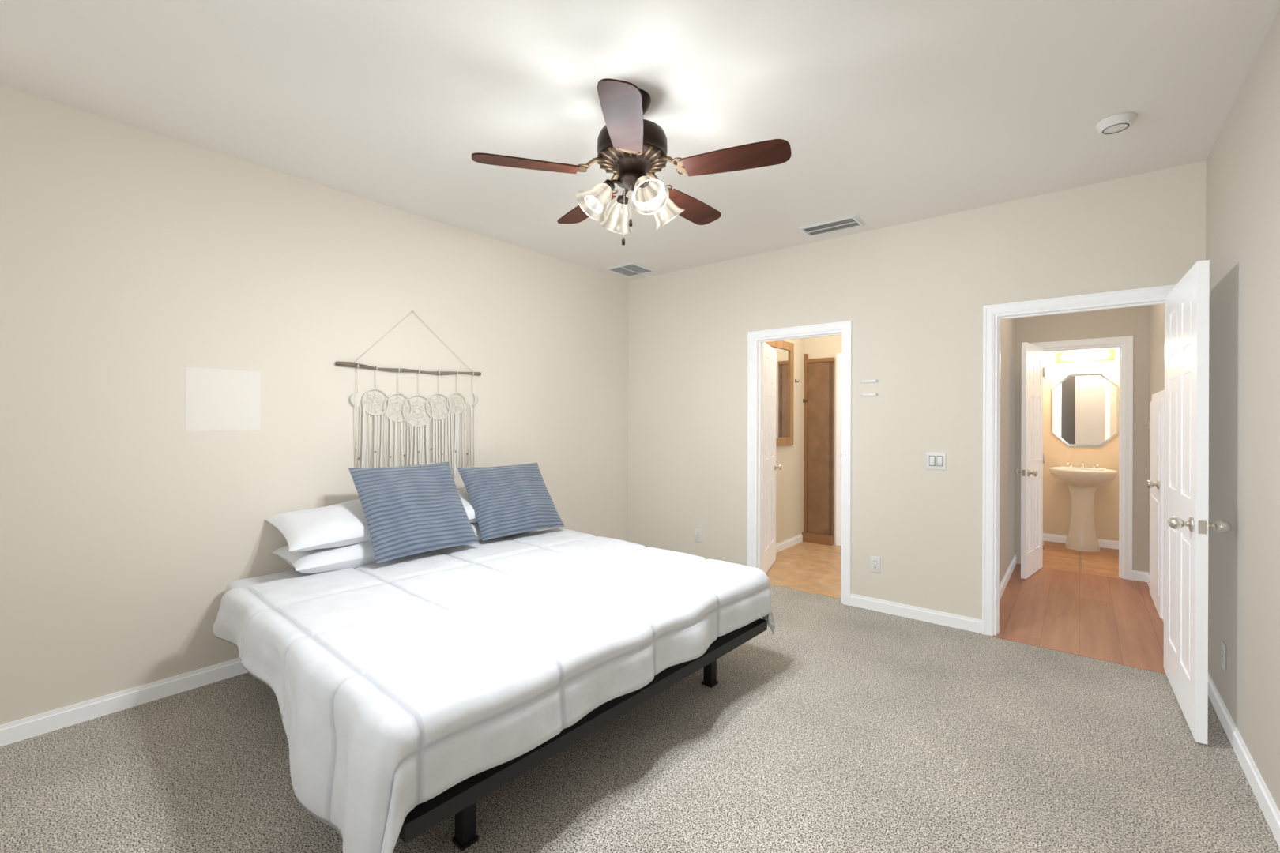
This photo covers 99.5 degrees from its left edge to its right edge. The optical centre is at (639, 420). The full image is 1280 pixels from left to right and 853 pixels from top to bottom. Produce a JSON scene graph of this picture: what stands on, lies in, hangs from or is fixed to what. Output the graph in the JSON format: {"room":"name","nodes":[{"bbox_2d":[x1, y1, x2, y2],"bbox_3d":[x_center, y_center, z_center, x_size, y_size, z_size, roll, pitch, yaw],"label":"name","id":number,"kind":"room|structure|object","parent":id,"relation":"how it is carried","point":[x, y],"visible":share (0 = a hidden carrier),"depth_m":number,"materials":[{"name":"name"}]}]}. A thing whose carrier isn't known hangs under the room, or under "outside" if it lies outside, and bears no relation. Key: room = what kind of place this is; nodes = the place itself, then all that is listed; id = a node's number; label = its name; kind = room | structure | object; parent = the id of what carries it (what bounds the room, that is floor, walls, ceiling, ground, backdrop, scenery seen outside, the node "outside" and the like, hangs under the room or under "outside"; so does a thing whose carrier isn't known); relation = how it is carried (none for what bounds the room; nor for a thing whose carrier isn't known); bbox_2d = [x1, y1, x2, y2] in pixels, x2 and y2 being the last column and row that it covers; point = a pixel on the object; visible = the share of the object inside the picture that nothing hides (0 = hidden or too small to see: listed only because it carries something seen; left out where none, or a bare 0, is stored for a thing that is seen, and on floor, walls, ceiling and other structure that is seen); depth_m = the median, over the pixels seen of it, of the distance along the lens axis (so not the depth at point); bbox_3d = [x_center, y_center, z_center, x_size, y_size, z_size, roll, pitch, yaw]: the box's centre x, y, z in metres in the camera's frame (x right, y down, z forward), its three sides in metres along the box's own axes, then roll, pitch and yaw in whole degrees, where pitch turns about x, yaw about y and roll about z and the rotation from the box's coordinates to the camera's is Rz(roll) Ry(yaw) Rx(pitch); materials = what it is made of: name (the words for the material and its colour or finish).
{"room":"bedroom","nodes":[
{"label":"bedroom","id":0,"kind":"room"},
{"bbox_2d":[0,84,628,725],"bbox_3d":[-1.647,-0.016,3.579,0.115,2.743,4.946,0,0,39],"label":"wall","id":1,"kind":"structure","parent":0,"point":[141,269],"depth_m":2.77,"materials":[{"name":"paint"}]},
{"bbox_2d":[0,658,248,747],"bbox_3d":[-1.602,1.313,3.538,0.013,0.085,4.716,0,0,39],"label":"baseboard","id":2,"kind":"structure","parent":1,"relation":"attached to","point":[24,728],"depth_m":2.51,"materials":[{"name":"white wood"}]},
{"bbox_2d":[185,367,260,431],"bbox_3d":[-2.175,-0.106,2.837,0.001,0.320,0.320,0,0,39],"label":"paint","id":3,"kind":"object","parent":1,"relation":"attached to","point":[221,400],"visible":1,"depth_m":2.83,"materials":[{"name":"beige paint"}]},
{"bbox_2d":[335,310,481,476],"bbox_3d":[-1.504,-0.155,3.637,0.032,1.156,1.006,0,0,39],"label":"dreamcatcher","id":4,"kind":"object","parent":1,"relation":"attached to","point":[455,447],"visible":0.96,"depth_m":3.62,"materials":[{"name":"beige fabric"}]},
{"bbox_2d":[0,584,1279,852],"bbox_3d":[-0.032,1.392,2.319,3.989,0.060,4.806,0,0,39],"label":"floor","id":5,"kind":"structure","parent":0,"point":[817,724],"depth_m":2.11,"materials":[{"name":"grey carpet"}]},
{"bbox_2d":[212,462,775,852],"bbox_3d":[-0.755,0.818,2.833,2.214,1.083,2.184,0,0,39],"label":"bed","id":6,"kind":"object","parent":5,"relation":"on","point":[423,649],"visible":1,"depth_m":2.14,"materials":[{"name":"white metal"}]},
{"bbox_2d":[263,497,440,552],"bbox_3d":[-1.637,0.584,3.133,0.465,0.222,0.816,0,0,39],"label":"pillow","id":7,"kind":"object","parent":6,"relation":"on","point":[346,526],"depth_m":2.95,"materials":[{"name":"white fabric"}]},
{"bbox_2d":[269,527,446,574],"bbox_3d":[-1.610,0.736,3.136,0.471,0.181,0.817,0,0,39],"label":"pillow","id":8,"kind":"object","parent":6,"relation":"on","point":[353,553],"depth_m":2.88,"materials":[{"name":"white fabric"}]},
{"bbox_2d":[347,462,479,564],"bbox_3d":[-1.329,0.517,3.224,0.365,0.485,0.632,0,0,39],"label":"pillow","id":9,"kind":"object","parent":6,"relation":"on","point":[403,511],"depth_m":3.12,"materials":[{"name":"blue fabric"}]},
{"bbox_2d":[456,462,564,541],"bbox_3d":[-0.890,0.544,3.783,0.403,0.441,0.679,0,0,39],"label":"pillow","id":10,"kind":"object","parent":6,"relation":"on","point":[499,501],"depth_m":3.68,"materials":[{"name":"blue fabric"}]},
{"bbox_2d":[0,0,1279,281],"bbox_3d":[1.281,-1.427,3.538,4.704,0.100,8.570,0,0,39],"label":"ceiling","id":11,"kind":"structure","parent":0,"point":[877,114],"depth_m":2.28,"materials":[{"name":"paint"}]},
{"bbox_2d":[604,261,657,277],"bbox_3d":[-0.085,-1.375,4.963,0.340,0.012,0.350,0,0,39],"label":"ceiling vent","id":12,"kind":"object","parent":11,"relation":"in","point":[630,269],"visible":1,"depth_m":4.94,"materials":[{"name":"white metal"}]},
{"bbox_2d":[471,78,791,245],"bbox_3d":[0.000,-1.064,2.368,1.272,0.634,1.215,0,0,39],"label":"fan","id":13,"kind":"object","parent":11,"relation":"hanging from","point":[632,148],"visible":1,"depth_m":2.22,"materials":[{"name":"brown wood"}]},
{"bbox_2d":[796,214,865,237],"bbox_3d":[1.354,-1.370,3.839,0.410,0.012,0.240,0,0,39],"label":"ceiling vent","id":14,"kind":"object","parent":11,"relation":"in","point":[836,225],"visible":1,"depth_m":3.82,"materials":[{"name":"white metal"}]},
{"bbox_2d":[1095,112,1136,134],"bbox_3d":[2.181,-1.354,2.484,0.144,0.038,0.144,0,0,39],"label":"smoke detector","id":15,"kind":"object","parent":11,"relation":"attached to","point":[1116,123],"visible":1,"depth_m":2.45,"materials":[{"name":"white plastic"}]},
{"bbox_2d":[775,338,805,544],"bbox_3d":[1.280,-0.005,5.526,0.115,2.743,1.769,0,0,39],"label":"wall","id":16,"kind":"structure","parent":0,"point":[789,498],"depth_m":5.95,"materials":[{"name":"paint"}]},
{"bbox_2d":[764,340,794,446],"bbox_3d":[1.387,-0.283,5.549,0.022,1.100,0.860,0,0,39],"label":"bathroom mirror","id":17,"kind":"object","parent":16,"relation":"attached to","point":[784,350],"visible":0.5,"depth_m":5.72,"materials":[{"name":"brown wood"}]},
{"bbox_2d":[775,534,802,553],"bbox_3d":[1.296,1.324,5.451,0.013,0.085,1.679,0,0,39],"label":"baseboard","id":18,"kind":"structure","parent":16,"relation":"attached to","point":[787,544],"depth_m":5.81,"materials":[{"name":"white wood"}]},
{"bbox_2d":[765,542,841,598],"bbox_3d":[2.195,1.399,5.548,1.285,0.062,3.014,0,0,39],"label":"floor","id":19,"kind":"structure","parent":0,"point":[811,567],"depth_m":4.96,"materials":[{"name":"tile"}]},
{"bbox_2d":[801,353,835,545],"bbox_3d":[1.983,0.309,6.036,0.335,2.120,0.090,0,0,39],"label":"cabinet","id":20,"kind":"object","parent":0,"point":[818,466],"depth_m":6.05,"materials":[{"name":"brown wood"}]},
{"bbox_2d":[805,335,842,545],"bbox_3d":[2.417,-0.001,5.816,1.515,2.743,0.115,0,0,39],"label":"wall","id":21,"kind":"structure","parent":0,"point":[824,347],"depth_m":5.99,"materials":[{"name":"paint"}]},
{"bbox_2d":[835,353,841,545],"bbox_3d":[2.467,0.321,5.633,0.875,2.100,0.100,0,0,39],"label":"closet door","id":22,"kind":"structure","parent":21,"relation":"in","point":[838,472],"depth_m":5.92,"materials":[{"name":"white wood"}]},
{"bbox_2d":[628,160,1206,620],"bbox_3d":[1.513,-0.004,4.122,4.104,2.743,0.115,0,0,39],"label":"wall","id":23,"kind":"structure","parent":0,"point":[909,299],"depth_m":3.82,"materials":[{"name":"paint"}]},
{"bbox_2d":[694,529,701,542],"bbox_3d":[0.521,1.034,4.846,0.072,0.116,0.009,0,0,39],"label":"electrical outlet","id":24,"kind":"object","parent":23,"relation":"attached to","point":[698,535],"visible":1,"depth_m":4.84,"materials":[{"name":"white plastic"}]},
{"bbox_2d":[746,320,851,606],"bbox_3d":[1.273,0.344,4.317,0.728,2.045,0.115,0,0,39],"label":"door frame","id":25,"kind":"structure","parent":23,"relation":"in","point":[758,448],"depth_m":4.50,"materials":[{"name":"white wood"}]},
{"bbox_2d":[762,342,782,573],"bbox_3d":[1.148,0.339,4.962,0.277,2.030,0.708,0,0,39],"label":"door","id":26,"kind":"structure","parent":25,"relation":"attached to","point":[770,466],"depth_m":4.92,"materials":[{"name":"white wood"}]},
{"bbox_2d":[859,379,878,383],"bbox_3d":[1.653,-0.283,3.919,0.130,0.023,0.027,0,0,39],"label":"bracket","id":27,"kind":"object","parent":23,"relation":"attached to","point":[868,381],"visible":0.98,"depth_m":3.92,"materials":[{"name":"white plastic"}]},
{"bbox_2d":[859,392,878,396],"bbox_3d":[1.652,-0.185,3.919,0.130,0.023,0.027,0,0,39],"label":"bracket","id":28,"kind":"object","parent":23,"relation":"attached to","point":[875,394],"visible":0.96,"depth_m":3.92,"materials":[{"name":"white plastic"}]},
{"bbox_2d":[869,556,880,573],"bbox_3d":[1.692,1.038,3.895,0.072,0.116,0.009,0,0,39],"label":"electrical outlet","id":29,"kind":"object","parent":23,"relation":"attached to","point":[875,564],"visible":1,"depth_m":3.89,"materials":[{"name":"white plastic"}]},
{"bbox_2d":[850,594,982,633],"bbox_3d":[1.877,1.326,3.740,0.829,0.085,0.013,0,0,39],"label":"baseboard","id":30,"kind":"structure","parent":23,"relation":"attached to","point":[947,619],"depth_m":3.71,"materials":[{"name":"white wood"}]},
{"bbox_2d":[926,451,945,470],"bbox_3d":[1.994,0.274,3.650,0.118,0.118,0.012,0,0,39],"label":"light switch","id":31,"kind":"object","parent":23,"relation":"attached to","point":[935,461],"visible":1,"depth_m":3.65,"materials":[{"name":"white plastic"}]},
{"bbox_2d":[982,284,1176,669],"bbox_3d":[2.603,0.349,3.235,0.815,2.045,0.115,0,0,39],"label":"door frame","id":32,"kind":"structure","parent":23,"relation":"in","point":[998,318],"depth_m":3.44,"materials":[{"name":"white wood"}]},
{"bbox_2d":[1164,259,1231,745],"bbox_3d":[2.620,0.344,2.595,0.194,2.030,0.831,0,0,39],"label":"bedroom door","id":33,"kind":"structure","parent":32,"relation":"attached to","point":[1188,525],"depth_m":2.42,"materials":[{"name":"white wood"}]},
{"bbox_2d":[999,318,1015,584],"bbox_3d":[2.894,0.001,4.420,0.115,2.743,2.089,0,0,39],"label":"wall","id":34,"kind":"structure","parent":0,"point":[1007,442],"depth_m":4.64,"materials":[{"name":"paint"}]},
{"bbox_2d":[999,554,1016,599],"bbox_3d":[2.939,1.330,4.380,0.013,0.085,2.089,0,0,39],"label":"baseboard","id":35,"kind":"structure","parent":34,"relation":"attached to","point":[1004,581],"depth_m":4.58,"materials":[{"name":"white wood"}]},
{"bbox_2d":[992,564,1165,673],"bbox_3d":[3.252,1.403,4.032,0.940,0.062,2.234,0,0,39],"label":"floor","id":36,"kind":"structure","parent":0,"point":[1116,620],"depth_m":3.77,"materials":[{"name":"brown wood"}]},
{"bbox_2d":[1042,541,1120,578],"bbox_3d":[4.444,1.407,5.418,1.240,0.062,1.420,0,0,39],"label":"floor","id":37,"kind":"structure","parent":0,"point":[1103,562],"depth_m":5.32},
{"bbox_2d":[1049,462,1118,552],"bbox_3d":[4.731,0.916,5.793,0.570,0.926,0.457,0,0,39],"label":"pedestal sink","id":38,"kind":"object","parent":37,"relation":"on","point":[1082,483],"visible":1,"depth_m":5.72,"materials":[{"name":"white ceramic"}]},
{"bbox_2d":[1042,347,1119,541],"bbox_3d":[4.933,0.008,6.013,1.440,2.743,0.115,0,0,39],"label":"wall","id":39,"kind":"structure","parent":0,"point":[1057,452],"depth_m":6.05,"materials":[{"name":"paint"}]},
{"bbox_2d":[1042,533,1118,549],"bbox_3d":[4.888,1.337,5.964,1.240,0.085,0.013,0,0,39],"label":"baseboard","id":40,"kind":"structure","parent":39,"relation":"attached to","point":[1111,544],"depth_m":6.06,"materials":[{"name":"white wood"}]},
{"bbox_2d":[1055,349,1114,363],"bbox_3d":[4.853,-0.701,5.912,0.500,0.120,0.146,0,0,39],"label":"sconce","id":41,"kind":"object","parent":39,"relation":"attached to","point":[1096,355],"visible":1,"depth_m":5.90,"materials":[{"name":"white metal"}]},
{"bbox_2d":[1051,373,1119,447],"bbox_3d":[4.892,-0.111,5.962,0.575,0.800,0.008,0,0,39],"label":"mirror","id":42,"kind":"object","parent":39,"relation":"attached to","point":[1085,409],"visible":1,"depth_m":5.95,"materials":[{"name":"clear mirror"}]},
{"bbox_2d":[1014,305,1149,572],"bbox_3d":[3.998,0.005,4.943,1.170,2.743,0.115,0,0,39],"label":"wall","id":43,"kind":"structure","parent":0,"point":[1134,321],"depth_m":4.68,"materials":[{"name":"paint"}]},
{"bbox_2d":[1031,335,1133,580],"bbox_3d":[4.006,0.354,4.936,0.593,2.045,0.115,0,0,39],"label":"door frame","id":44,"kind":"structure","parent":43,"relation":"in","point":[1121,346],"depth_m":4.75,"materials":[{"name":"white wood"}]},
{"bbox_2d":[1014,342,1044,579],"bbox_3d":[3.493,0.347,4.860,0.192,2.030,0.588,0,0,39],"label":"door","id":45,"kind":"structure","parent":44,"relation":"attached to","point":[1032,462],"depth_m":4.77,"materials":[{"name":"white wood"}]},
{"bbox_2d":[1132,570,1148,582],"bbox_3d":[4.277,1.335,4.630,0.105,0.085,0.013,0,0,39],"label":"baseboard","id":46,"kind":"structure","parent":43,"relation":"attached to","point":[1139,576],"depth_m":4.63,"materials":[{"name":"white wood"}]},
{"bbox_2d":[1148,304,1164,573],"bbox_3d":[3.712,0.004,3.755,0.115,2.743,2.089,0,0,39],"label":"wall","id":47,"kind":"structure","parent":0,"point":[1157,348],"depth_m":4.19,"materials":[{"name":"paint"}]},
{"bbox_2d":[1146,572,1149,587],"bbox_3d":[4.222,1.335,4.489,0.013,0.085,0.300,0,0,39],"label":"baseboard","id":48,"kind":"structure","parent":47,"relation":"attached to","point":[1148,579],"depth_m":4.50,"materials":[{"name":"white wood"}]},
{"bbox_2d":[1145,390,1164,622],"bbox_3d":[3.776,0.585,4.003,0.092,1.580,0.860,0,0,39],"label":"closet door","id":49,"kind":"structure","parent":47,"relation":"in","point":[1154,483],"depth_m":3.83,"materials":[{"name":"white wood"}]},
{"bbox_2d":[1205,7,1279,811],"bbox_3d":[1.537,-0.004,0.990,0.115,2.743,4.716,0,0,39],"label":"wall","id":50,"kind":"structure","parent":0,"point":[1243,212],"depth_m":2.13,"materials":[{"name":"paint"}]},
{"bbox_2d":[1221,641,1226,671],"bbox_3d":[2.647,1.071,2.458,0.009,0.116,0.072,0,0,39],"label":"electrical outlet","id":51,"kind":"object","parent":50,"relation":"attached to","point":[1223,656],"visible":0.94,"depth_m":2.45,"materials":[{"name":"white plastic"}]},
{"bbox_2d":[1208,672,1279,848],"bbox_3d":[1.483,1.325,1.030,0.013,0.085,4.716,0,0,39],"label":"baseboard","id":52,"kind":"structure","parent":50,"relation":"attached to","point":[1266,801],"depth_m":2.07,"materials":[{"name":"white wood"}]}
]}

